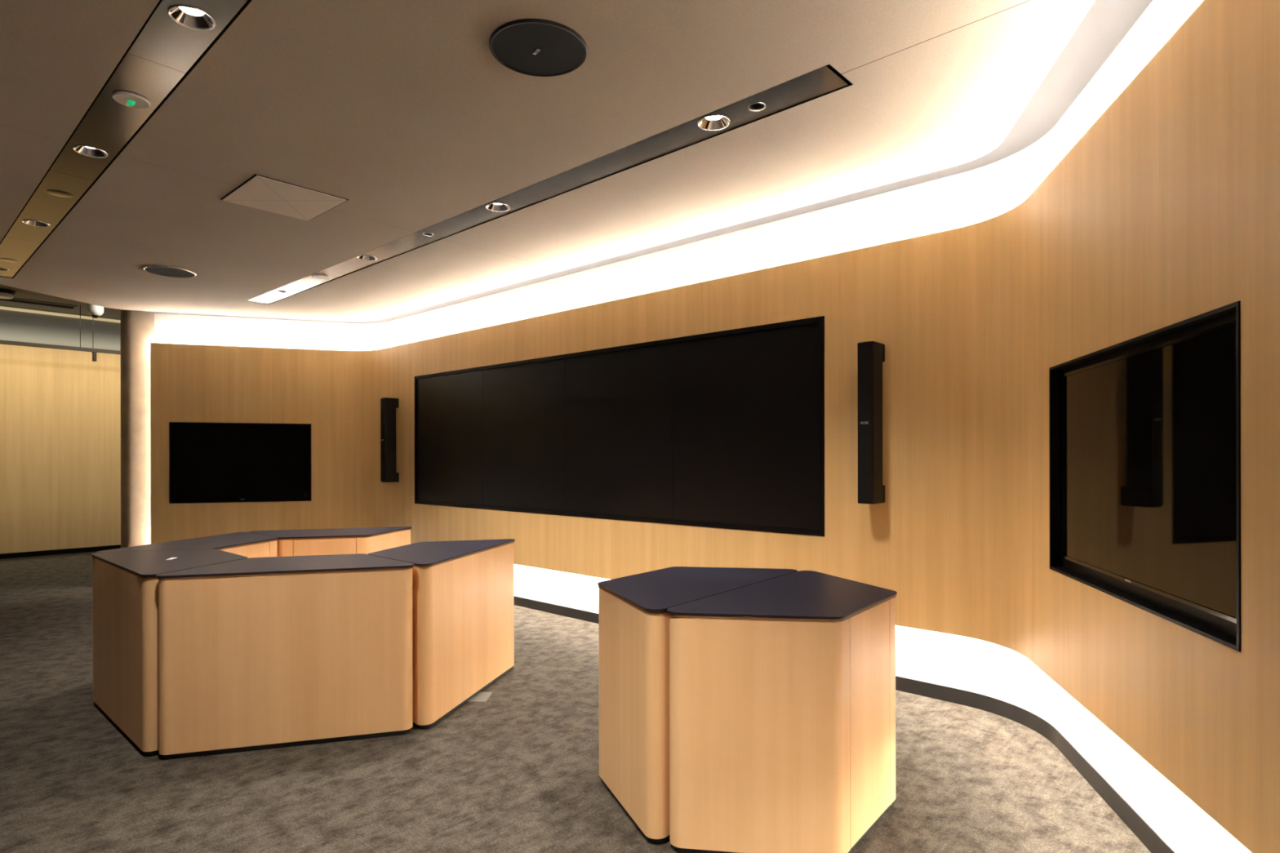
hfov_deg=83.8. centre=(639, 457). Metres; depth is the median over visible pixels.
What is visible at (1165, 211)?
wall
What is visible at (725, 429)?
video wall
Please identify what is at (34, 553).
baseboard
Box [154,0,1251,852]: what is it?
lighting
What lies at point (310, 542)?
module
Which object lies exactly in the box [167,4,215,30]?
recessed light
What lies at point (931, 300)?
wall
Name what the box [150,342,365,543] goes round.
wall
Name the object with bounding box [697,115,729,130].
recessed light
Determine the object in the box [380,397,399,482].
speaker
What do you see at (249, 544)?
module
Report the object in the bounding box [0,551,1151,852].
floor
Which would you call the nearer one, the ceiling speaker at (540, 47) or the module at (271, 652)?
the ceiling speaker at (540, 47)
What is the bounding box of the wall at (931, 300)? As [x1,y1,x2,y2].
[364,215,999,644]
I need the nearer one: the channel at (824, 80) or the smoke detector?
the channel at (824, 80)
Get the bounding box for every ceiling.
[0,0,1095,321]
[0,284,120,319]
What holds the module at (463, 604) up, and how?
on the floor
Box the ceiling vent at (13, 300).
[0,297,77,309]
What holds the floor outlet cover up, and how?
on the floor
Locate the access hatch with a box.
[220,173,349,221]
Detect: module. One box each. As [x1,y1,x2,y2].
[91,548,247,755]
[96,532,278,558]
[155,553,414,759]
[248,526,412,556]
[368,538,515,728]
[597,566,797,844]
[666,570,897,852]
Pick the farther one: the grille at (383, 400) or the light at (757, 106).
the grille at (383, 400)
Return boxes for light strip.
[0,306,120,323]
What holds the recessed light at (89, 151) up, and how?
attached to the channel at (164, 51)
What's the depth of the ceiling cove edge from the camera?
3.60 m
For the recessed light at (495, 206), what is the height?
0.038 m
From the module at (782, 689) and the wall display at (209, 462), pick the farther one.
the wall display at (209, 462)
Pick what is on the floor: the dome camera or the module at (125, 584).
the module at (125, 584)
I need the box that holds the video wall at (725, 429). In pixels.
[414,315,824,536]
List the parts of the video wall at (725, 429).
screen panel, screen panel, screen panel, screen panel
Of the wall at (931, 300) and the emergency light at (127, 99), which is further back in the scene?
the wall at (931, 300)
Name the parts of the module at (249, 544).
door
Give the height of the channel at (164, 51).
0.041 m
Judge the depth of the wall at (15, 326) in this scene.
11.16 m
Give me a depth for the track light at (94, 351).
10.57 m
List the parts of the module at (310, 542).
door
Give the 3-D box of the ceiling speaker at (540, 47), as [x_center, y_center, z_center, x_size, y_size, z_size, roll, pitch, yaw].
[-0.415,-1.675,2.927,0.400,0.011,0.400,0,0,42]
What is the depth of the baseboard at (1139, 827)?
3.15 m
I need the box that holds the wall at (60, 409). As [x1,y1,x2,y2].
[0,344,120,554]
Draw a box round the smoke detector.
[0,288,15,298]
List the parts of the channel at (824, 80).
plate, plate, plate, plate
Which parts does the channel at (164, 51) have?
plate, plate, plate, plate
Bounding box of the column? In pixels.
[120,309,154,547]
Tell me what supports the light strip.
attached to the wall at (15, 326)
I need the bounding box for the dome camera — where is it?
[86,302,103,318]
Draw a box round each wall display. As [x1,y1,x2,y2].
[168,422,311,503]
[1048,301,1240,652]
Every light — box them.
[0,267,8,271]
[0,305,120,361]
[22,219,50,226]
[72,145,108,157]
[111,91,150,108]
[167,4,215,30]
[356,254,377,260]
[422,232,434,235]
[484,202,510,211]
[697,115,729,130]
[747,102,765,111]
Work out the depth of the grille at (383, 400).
8.44 m
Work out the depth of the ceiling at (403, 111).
3.64 m
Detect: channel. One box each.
[0,0,252,278]
[246,64,853,304]
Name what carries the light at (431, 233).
attached to the channel at (824, 80)
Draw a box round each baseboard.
[0,544,120,559]
[513,595,1017,722]
[1017,706,1174,852]
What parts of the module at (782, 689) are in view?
door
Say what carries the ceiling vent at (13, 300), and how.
in the ceiling at (20, 293)
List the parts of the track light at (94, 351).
rail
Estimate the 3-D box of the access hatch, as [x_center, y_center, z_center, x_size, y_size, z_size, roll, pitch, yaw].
[-2.307,-1.675,4.629,0.612,0.007,0.568,0,0,42]
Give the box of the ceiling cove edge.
[146,0,1152,323]
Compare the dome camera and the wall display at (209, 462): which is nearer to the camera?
the wall display at (209, 462)
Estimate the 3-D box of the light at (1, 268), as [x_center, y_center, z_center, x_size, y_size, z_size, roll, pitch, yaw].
[-5.674,-1.693,6.336,0.100,0.038,0.100,0,0,42]
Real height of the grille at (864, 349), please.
0.979 m
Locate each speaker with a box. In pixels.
[142,265,196,277]
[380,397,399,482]
[488,18,587,76]
[857,341,884,504]
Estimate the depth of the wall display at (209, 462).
8.61 m
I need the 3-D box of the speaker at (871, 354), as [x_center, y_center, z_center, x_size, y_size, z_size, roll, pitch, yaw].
[1.448,-0.217,4.471,0.105,1.003,0.181,0,0,42]
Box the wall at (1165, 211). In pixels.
[998,0,1279,852]
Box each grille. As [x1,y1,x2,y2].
[380,398,385,481]
[857,342,872,502]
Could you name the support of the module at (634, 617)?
on the floor
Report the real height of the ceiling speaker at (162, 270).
0.011 m
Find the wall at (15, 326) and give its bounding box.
[0,304,120,351]
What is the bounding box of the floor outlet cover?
[466,692,493,702]
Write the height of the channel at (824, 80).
0.041 m
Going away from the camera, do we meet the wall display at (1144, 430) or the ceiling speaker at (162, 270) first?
the wall display at (1144, 430)
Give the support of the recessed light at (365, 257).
attached to the channel at (824, 80)
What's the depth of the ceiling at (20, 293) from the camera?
10.61 m
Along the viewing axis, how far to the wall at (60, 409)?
11.13 m
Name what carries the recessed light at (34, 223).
attached to the channel at (164, 51)

